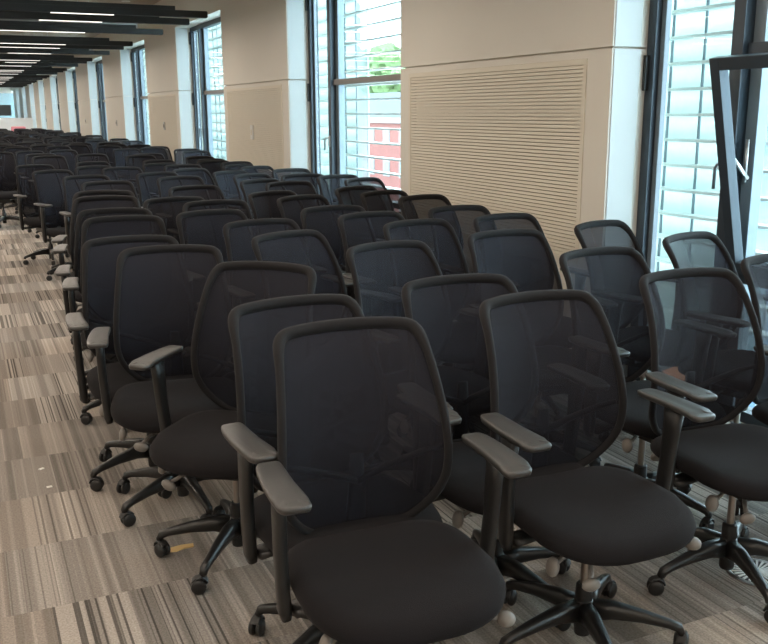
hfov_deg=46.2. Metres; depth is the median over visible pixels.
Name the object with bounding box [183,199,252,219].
office chair
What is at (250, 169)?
office chair
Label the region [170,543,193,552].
scrap
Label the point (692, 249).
office chair
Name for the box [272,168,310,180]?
office chair
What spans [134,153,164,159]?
office chair
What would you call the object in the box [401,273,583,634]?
office chair
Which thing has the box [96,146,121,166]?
office chair
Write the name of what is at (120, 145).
office chair
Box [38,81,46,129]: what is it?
trim reveal
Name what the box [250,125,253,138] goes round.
wall switch
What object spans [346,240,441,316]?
office chair
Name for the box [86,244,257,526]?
office chair
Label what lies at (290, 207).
office chair
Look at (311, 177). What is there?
office chair
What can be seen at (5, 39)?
linear light
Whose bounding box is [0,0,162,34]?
linear light
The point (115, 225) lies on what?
office chair
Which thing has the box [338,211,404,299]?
office chair
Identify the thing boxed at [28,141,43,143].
office chair
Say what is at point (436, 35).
wall
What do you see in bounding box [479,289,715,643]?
office chair
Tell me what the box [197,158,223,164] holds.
office chair
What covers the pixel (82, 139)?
office chair
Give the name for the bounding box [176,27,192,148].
trim reveal
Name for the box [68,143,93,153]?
office chair
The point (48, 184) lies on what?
office chair
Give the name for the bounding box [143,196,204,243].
office chair
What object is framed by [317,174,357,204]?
office chair
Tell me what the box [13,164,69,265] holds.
office chair
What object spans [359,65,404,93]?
tree
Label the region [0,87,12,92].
wall
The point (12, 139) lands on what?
office chair
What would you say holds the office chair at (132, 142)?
on the floor
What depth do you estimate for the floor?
3.42 m
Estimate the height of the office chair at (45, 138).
1.074 m
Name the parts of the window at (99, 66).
frame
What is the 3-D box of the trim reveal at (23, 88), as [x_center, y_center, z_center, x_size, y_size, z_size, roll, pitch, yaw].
[-20.739,-11.932,51.879,0.188,3.020,2.792,-6,14,-24]
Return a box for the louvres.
[143,0,767,271]
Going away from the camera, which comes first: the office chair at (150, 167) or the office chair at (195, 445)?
the office chair at (195, 445)
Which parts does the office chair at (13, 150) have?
backrest, frame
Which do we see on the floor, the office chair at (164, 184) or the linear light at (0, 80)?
the office chair at (164, 184)
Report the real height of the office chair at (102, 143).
1.074 m
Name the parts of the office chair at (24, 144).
backrest, frame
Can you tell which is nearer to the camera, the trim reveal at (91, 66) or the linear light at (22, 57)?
the linear light at (22, 57)
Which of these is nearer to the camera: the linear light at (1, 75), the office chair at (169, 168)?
the office chair at (169, 168)
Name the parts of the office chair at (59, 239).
frame, backrest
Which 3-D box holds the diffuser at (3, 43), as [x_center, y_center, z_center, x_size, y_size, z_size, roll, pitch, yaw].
[-6.394,-5.028,16.270,1.215,0.007,0.050,-6,14,-24]
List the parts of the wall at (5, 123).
trim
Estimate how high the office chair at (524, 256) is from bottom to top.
1.075 m
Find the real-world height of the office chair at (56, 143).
1.074 m
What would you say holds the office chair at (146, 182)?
on the floor
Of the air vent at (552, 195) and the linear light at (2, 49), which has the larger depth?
the linear light at (2, 49)
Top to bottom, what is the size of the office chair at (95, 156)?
1.074 m
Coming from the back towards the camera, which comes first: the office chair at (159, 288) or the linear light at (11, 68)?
the linear light at (11, 68)
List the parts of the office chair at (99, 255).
armrest, lever, leg, leg, backrest, frame, seat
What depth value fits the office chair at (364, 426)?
2.46 m
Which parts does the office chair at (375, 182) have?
backrest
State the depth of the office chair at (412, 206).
6.31 m
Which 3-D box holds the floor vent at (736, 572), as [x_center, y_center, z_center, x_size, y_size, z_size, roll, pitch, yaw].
[1.362,0.913,3.293,0.210,0.008,0.210,-6,14,-24]
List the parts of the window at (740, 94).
handle, sash frame, rail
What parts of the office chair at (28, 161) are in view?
backrest, frame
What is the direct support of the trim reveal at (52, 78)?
attached to the wall at (436, 35)
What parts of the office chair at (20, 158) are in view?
backrest, frame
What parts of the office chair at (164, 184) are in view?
backrest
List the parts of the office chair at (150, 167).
backrest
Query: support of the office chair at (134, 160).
on the floor
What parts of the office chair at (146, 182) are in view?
backrest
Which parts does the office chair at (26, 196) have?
armrest, seat, backrest, frame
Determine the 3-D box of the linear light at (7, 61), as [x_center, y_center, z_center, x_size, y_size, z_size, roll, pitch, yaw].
[-11.853,-6.462,20.978,9.410,0.695,0.090,-6,14,-24]
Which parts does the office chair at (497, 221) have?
backrest, frame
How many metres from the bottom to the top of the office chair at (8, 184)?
1.074 m
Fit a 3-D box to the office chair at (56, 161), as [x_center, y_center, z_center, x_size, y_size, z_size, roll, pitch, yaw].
[-4.444,-1.699,12.194,0.675,1.074,0.678,-8,15,-30]
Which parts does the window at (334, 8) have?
frame, handle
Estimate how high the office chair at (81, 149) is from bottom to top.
1.074 m
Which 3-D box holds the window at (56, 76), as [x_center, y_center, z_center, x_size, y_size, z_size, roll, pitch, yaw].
[-12.216,-7.849,34.309,0.204,3.020,2.920,-6,14,-24]
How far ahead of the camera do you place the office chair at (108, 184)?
7.78 m
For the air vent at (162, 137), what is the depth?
16.48 m
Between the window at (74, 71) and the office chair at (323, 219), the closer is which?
the office chair at (323, 219)
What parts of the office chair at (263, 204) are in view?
backrest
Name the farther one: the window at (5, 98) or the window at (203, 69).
the window at (5, 98)
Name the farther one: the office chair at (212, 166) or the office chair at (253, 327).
the office chair at (212, 166)
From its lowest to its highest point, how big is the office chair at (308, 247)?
1.075 m
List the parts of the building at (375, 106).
cornice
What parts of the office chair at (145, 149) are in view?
backrest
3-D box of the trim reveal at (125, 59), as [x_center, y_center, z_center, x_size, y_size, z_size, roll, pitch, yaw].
[-6.364,-4.906,21.653,0.188,3.020,2.792,-6,14,-24]
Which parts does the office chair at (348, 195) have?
backrest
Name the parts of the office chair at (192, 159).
backrest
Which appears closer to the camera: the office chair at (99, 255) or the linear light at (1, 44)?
the office chair at (99, 255)
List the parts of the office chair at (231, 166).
backrest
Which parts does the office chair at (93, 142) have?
backrest, frame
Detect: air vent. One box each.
[149,94,178,161]
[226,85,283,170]
[408,59,587,259]
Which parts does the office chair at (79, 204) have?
armrest, seat, backrest, frame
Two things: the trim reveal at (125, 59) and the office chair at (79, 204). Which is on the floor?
the office chair at (79, 204)
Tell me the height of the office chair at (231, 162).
1.074 m
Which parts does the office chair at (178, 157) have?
backrest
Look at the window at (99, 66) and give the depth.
24.84 m
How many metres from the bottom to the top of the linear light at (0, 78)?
0.695 m
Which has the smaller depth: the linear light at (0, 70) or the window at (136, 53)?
the window at (136, 53)
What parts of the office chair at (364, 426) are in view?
armrest, lever, frame, backrest, seat, armrest, lever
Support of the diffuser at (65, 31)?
attached to the linear light at (31, 26)
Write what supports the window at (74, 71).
in the wall at (436, 35)
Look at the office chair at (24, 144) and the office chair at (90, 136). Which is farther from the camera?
the office chair at (90, 136)
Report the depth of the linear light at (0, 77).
32.68 m
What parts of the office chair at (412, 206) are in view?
backrest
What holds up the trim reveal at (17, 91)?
attached to the wall at (436, 35)
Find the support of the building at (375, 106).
on the street
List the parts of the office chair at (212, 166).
backrest, frame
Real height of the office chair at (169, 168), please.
1.074 m
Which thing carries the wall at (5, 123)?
on the floor
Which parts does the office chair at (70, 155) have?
frame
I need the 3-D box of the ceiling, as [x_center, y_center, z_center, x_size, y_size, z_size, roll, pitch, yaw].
[-13.956,-7.964,25.456,11.050,0.200,72.000,-6,14,-24]
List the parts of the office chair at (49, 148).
backrest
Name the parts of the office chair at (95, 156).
backrest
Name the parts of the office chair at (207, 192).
backrest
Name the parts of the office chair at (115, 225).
armrest, seat, lever, leg, frame, backrest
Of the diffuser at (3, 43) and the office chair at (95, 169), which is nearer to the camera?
the office chair at (95, 169)
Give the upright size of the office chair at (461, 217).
1.075 m
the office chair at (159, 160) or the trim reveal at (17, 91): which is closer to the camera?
the office chair at (159, 160)
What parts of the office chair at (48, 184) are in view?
armrest, backrest, frame, seat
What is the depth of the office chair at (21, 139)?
20.54 m
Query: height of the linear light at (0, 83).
0.695 m
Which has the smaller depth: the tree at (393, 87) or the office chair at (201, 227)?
the office chair at (201, 227)
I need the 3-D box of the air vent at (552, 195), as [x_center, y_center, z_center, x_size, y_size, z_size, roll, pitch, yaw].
[0.726,-1.212,6.569,0.036,1.245,2.390,-6,14,-24]
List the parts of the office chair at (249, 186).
backrest, frame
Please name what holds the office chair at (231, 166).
on the floor
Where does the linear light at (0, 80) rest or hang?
hanging from the ceiling
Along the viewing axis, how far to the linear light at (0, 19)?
14.86 m
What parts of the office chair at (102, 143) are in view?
frame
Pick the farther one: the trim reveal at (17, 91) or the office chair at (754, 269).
the trim reveal at (17, 91)
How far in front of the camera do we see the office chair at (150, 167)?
10.43 m
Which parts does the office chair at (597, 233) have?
backrest, frame, lever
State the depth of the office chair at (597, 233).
4.82 m
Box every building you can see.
[359,92,400,188]
[749,120,767,407]
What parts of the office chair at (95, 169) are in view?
backrest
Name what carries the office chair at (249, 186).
on the floor
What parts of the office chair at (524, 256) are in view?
frame, backrest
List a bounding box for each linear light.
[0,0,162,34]
[0,0,189,24]
[0,0,207,18]
[0,32,132,45]
[0,34,91,61]
[0,34,123,49]
[0,35,109,54]
[0,60,86,63]
[0,62,77,66]
[0,66,66,70]
[0,70,62,71]
[0,72,56,74]
[0,74,49,77]
[0,77,46,78]
[0,78,42,79]
[0,80,36,81]
[0,82,34,82]
[0,83,31,83]
[0,84,26,85]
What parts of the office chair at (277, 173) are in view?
backrest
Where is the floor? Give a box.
[0,203,767,643]
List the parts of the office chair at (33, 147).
backrest, frame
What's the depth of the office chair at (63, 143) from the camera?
17.82 m
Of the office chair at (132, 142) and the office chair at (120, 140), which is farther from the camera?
the office chair at (120, 140)
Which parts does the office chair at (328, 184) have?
backrest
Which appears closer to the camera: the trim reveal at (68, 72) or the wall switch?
the wall switch
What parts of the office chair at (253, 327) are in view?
armrest, leg, frame, backrest, leg, seat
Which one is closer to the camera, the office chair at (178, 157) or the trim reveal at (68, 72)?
the office chair at (178, 157)
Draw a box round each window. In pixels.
[0,93,14,117]
[56,76,60,128]
[72,70,79,131]
[96,60,107,139]
[130,45,148,144]
[189,17,223,156]
[305,0,400,174]
[636,0,767,427]
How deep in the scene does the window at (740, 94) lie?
4.69 m
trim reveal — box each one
[16,90,20,117]
[22,87,27,117]
[29,84,36,127]
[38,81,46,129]
[50,76,58,129]
[65,70,75,131]
[87,62,99,134]
[120,49,134,140]
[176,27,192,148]
[287,0,306,168]
[605,0,643,226]
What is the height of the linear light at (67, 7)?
0.695 m
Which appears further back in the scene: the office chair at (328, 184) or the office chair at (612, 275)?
the office chair at (328, 184)
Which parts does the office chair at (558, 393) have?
armrest, leg, leg, frame, backrest, lever, lever, leg, leg, seat, leg, armrest, lever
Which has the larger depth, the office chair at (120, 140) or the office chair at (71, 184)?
the office chair at (120, 140)
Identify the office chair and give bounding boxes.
[0,144,15,203]
[0,146,22,208]
[0,152,19,227]
[1,137,18,143]
[2,147,31,213]
[13,142,35,150]
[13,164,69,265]
[14,151,43,216]
[16,138,34,142]
[25,153,55,232]
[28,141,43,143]
[30,145,53,152]
[32,135,48,138]
[32,155,70,237]
[32,169,73,280]
[43,137,60,143]
[45,146,70,152]
[47,141,67,145]
[49,150,78,174]
[51,190,134,344]
[53,195,139,360]
[55,207,152,403]
[59,175,109,254]
[60,142,81,145]
[62,215,166,424]
[65,145,90,153]
[65,235,193,498]
[66,132,81,135]
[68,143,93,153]
[75,137,89,142]
[75,153,110,166]
[75,161,109,170]
[75,165,110,174]
[81,180,140,207]
[85,140,103,152]
[86,135,102,138]
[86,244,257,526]
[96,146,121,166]
[97,142,118,148]
[101,167,142,201]
[104,144,126,148]
[109,138,128,143]
[113,148,140,166]
[122,140,143,147]
[126,155,156,172]
[127,144,149,150]
[129,261,316,594]
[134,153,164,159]
[136,172,178,207]
[139,147,168,159]
[142,159,174,168]
[142,162,175,172]
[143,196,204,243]
[148,146,172,159]
[157,175,204,197]
[164,164,201,171]
[168,185,224,199]
[172,168,214,184]
[174,148,199,163]
[176,209,247,261]
[182,150,210,163]
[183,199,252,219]
[185,156,213,163]
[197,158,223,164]
[197,160,228,184]
[212,170,247,199]
[221,161,253,170]
[221,294,461,643]
[223,164,252,170]
[223,218,352,286]
[233,173,270,200]
[240,166,273,177]
[240,178,278,218]
[248,190,296,218]
[251,229,354,294]
[256,316,531,643]
[265,181,316,194]
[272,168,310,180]
[277,194,330,229]
[280,173,322,194]
[300,205,365,272]
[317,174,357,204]
[335,185,376,207]
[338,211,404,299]
[344,177,386,189]
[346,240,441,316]
[360,190,408,215]
[383,218,468,274]
[398,194,450,219]
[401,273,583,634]
[428,205,490,272]
[467,229,601,465]
[473,213,561,270]
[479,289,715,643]
[559,246,713,529]
[574,219,650,379]
[639,267,767,622]
[662,231,748,472]
[735,253,767,515]
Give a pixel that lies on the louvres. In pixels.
(700, 30)
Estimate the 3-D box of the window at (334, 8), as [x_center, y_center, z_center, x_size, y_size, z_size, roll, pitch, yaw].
[-0.237,-1.994,9.120,0.204,3.020,2.920,-6,14,-24]
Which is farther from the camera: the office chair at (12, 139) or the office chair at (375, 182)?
the office chair at (12, 139)
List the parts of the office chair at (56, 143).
frame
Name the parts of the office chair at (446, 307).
armrest, frame, backrest, lever, leg, seat, leg, leg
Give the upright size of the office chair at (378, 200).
1.075 m
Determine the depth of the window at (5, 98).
59.55 m
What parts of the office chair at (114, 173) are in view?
frame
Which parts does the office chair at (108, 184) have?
backrest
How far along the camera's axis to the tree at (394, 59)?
133.39 m
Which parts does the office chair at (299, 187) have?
backrest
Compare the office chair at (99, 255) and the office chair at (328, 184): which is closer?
the office chair at (99, 255)
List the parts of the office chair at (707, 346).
armrest, leg, frame, backrest, leg, seat, lever, leg, leg, lever, leg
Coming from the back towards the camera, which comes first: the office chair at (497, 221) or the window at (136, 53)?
the window at (136, 53)
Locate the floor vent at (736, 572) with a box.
[726,558,767,585]
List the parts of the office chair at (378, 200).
backrest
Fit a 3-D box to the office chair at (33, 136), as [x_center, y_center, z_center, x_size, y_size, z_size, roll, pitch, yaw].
[-8.860,-4.317,23.440,0.684,1.074,0.672,-7,15,-26]
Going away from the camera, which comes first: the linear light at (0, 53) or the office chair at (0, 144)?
the office chair at (0, 144)
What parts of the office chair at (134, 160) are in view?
frame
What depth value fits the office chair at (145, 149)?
15.10 m
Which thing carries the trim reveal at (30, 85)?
attached to the wall at (436, 35)
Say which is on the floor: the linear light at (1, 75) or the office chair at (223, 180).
the office chair at (223, 180)
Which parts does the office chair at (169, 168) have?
backrest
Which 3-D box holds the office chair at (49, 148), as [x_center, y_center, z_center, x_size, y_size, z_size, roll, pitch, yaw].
[-5.569,-2.528,15.753,0.675,1.074,0.678,-11,17,-38]
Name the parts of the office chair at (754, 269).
frame, backrest, seat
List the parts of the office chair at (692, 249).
backrest, frame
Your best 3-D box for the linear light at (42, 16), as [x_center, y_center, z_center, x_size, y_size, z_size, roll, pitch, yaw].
[-7.061,-4.120,10.902,9.410,0.695,0.090,-6,14,-24]
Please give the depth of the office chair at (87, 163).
10.84 m
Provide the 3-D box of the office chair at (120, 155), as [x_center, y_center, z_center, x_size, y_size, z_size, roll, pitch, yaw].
[-4.016,-2.235,14.472,0.684,1.074,0.672,-9,16,-32]
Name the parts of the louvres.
speckled panel, speckled panel, upright rod, speckled panel, upright rod, upright rod, speckled panel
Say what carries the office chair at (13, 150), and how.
on the floor
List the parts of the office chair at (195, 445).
armrest, lever, lever, leg, seat, leg, leg, backrest, frame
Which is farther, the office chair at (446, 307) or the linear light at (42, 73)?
the linear light at (42, 73)
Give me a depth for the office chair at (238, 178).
8.53 m
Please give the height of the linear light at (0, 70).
0.695 m
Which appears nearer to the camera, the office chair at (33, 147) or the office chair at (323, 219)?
the office chair at (323, 219)
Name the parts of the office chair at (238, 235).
backrest, frame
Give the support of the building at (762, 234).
on the street
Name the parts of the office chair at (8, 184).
backrest, frame, seat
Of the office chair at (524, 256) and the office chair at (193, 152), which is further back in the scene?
the office chair at (193, 152)
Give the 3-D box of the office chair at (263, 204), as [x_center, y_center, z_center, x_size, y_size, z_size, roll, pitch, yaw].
[-0.642,-0.404,6.606,0.681,1.075,0.668,-13,18,-42]
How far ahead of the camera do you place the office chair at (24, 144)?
17.74 m
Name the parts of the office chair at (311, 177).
frame, backrest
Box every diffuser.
[0,30,84,32]
[3,43,64,44]
[40,20,101,22]
[50,12,113,14]
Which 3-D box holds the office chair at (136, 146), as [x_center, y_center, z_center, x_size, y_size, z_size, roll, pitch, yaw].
[-4.305,-2.663,16.305,0.684,1.074,0.672,-9,16,-34]
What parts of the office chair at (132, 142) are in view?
backrest, frame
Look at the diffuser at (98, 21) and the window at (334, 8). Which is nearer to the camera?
the window at (334, 8)
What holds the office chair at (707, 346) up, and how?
on the floor
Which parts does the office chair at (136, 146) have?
frame, backrest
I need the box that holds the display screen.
[0,105,11,115]
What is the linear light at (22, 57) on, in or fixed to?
hanging from the ceiling
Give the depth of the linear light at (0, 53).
25.14 m
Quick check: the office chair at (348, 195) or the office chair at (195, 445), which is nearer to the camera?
the office chair at (195, 445)
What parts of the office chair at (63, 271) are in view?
armrest, backrest, frame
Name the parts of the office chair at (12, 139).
backrest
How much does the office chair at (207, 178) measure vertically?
1.074 m
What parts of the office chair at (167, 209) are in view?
backrest, frame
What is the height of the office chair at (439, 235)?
1.075 m
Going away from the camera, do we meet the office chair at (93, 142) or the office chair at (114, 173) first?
the office chair at (114, 173)
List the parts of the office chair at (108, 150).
frame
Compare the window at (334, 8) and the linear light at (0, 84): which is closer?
the window at (334, 8)
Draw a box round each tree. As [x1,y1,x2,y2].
[358,41,400,75]
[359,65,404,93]
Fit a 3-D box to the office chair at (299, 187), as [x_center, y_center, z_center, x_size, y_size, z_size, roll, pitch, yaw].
[-0.674,-0.610,7.485,0.685,1.075,0.700,11,18,41]
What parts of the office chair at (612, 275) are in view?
frame, backrest, leg, lever, seat, lever, leg, leg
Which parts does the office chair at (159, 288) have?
armrest, lever, leg, lever, leg, seat, backrest, frame, leg, leg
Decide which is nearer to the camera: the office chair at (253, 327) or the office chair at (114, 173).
the office chair at (253, 327)
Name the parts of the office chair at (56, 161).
backrest, frame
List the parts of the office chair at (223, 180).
backrest, frame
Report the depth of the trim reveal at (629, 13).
5.27 m
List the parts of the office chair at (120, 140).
frame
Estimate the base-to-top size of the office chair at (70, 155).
1.074 m
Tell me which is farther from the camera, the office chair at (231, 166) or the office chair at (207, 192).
the office chair at (231, 166)
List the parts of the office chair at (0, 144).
frame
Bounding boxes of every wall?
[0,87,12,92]
[0,118,32,130]
[11,0,649,288]
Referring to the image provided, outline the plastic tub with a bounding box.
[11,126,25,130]
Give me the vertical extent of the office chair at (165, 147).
1.074 m
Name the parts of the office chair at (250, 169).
frame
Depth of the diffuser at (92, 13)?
11.33 m
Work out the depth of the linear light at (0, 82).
37.76 m
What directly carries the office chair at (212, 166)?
on the floor
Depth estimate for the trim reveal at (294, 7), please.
10.24 m
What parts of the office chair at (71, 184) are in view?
armrest, backrest, frame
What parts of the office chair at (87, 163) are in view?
backrest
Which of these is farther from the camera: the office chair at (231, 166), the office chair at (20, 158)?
the office chair at (20, 158)
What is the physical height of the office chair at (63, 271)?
1.075 m
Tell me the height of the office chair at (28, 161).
1.074 m
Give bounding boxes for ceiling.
[0,0,160,54]
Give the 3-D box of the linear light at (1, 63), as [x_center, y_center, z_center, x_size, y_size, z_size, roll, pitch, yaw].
[-12.631,-6.842,22.613,9.410,0.695,0.090,-6,14,-24]
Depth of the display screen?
45.06 m
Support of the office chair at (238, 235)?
on the floor
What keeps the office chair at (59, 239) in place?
on the floor
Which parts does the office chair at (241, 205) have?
backrest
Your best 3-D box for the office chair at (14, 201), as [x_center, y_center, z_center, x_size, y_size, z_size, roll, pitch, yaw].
[-6.567,-2.568,15.941,0.684,1.074,0.672,-5,14,-19]

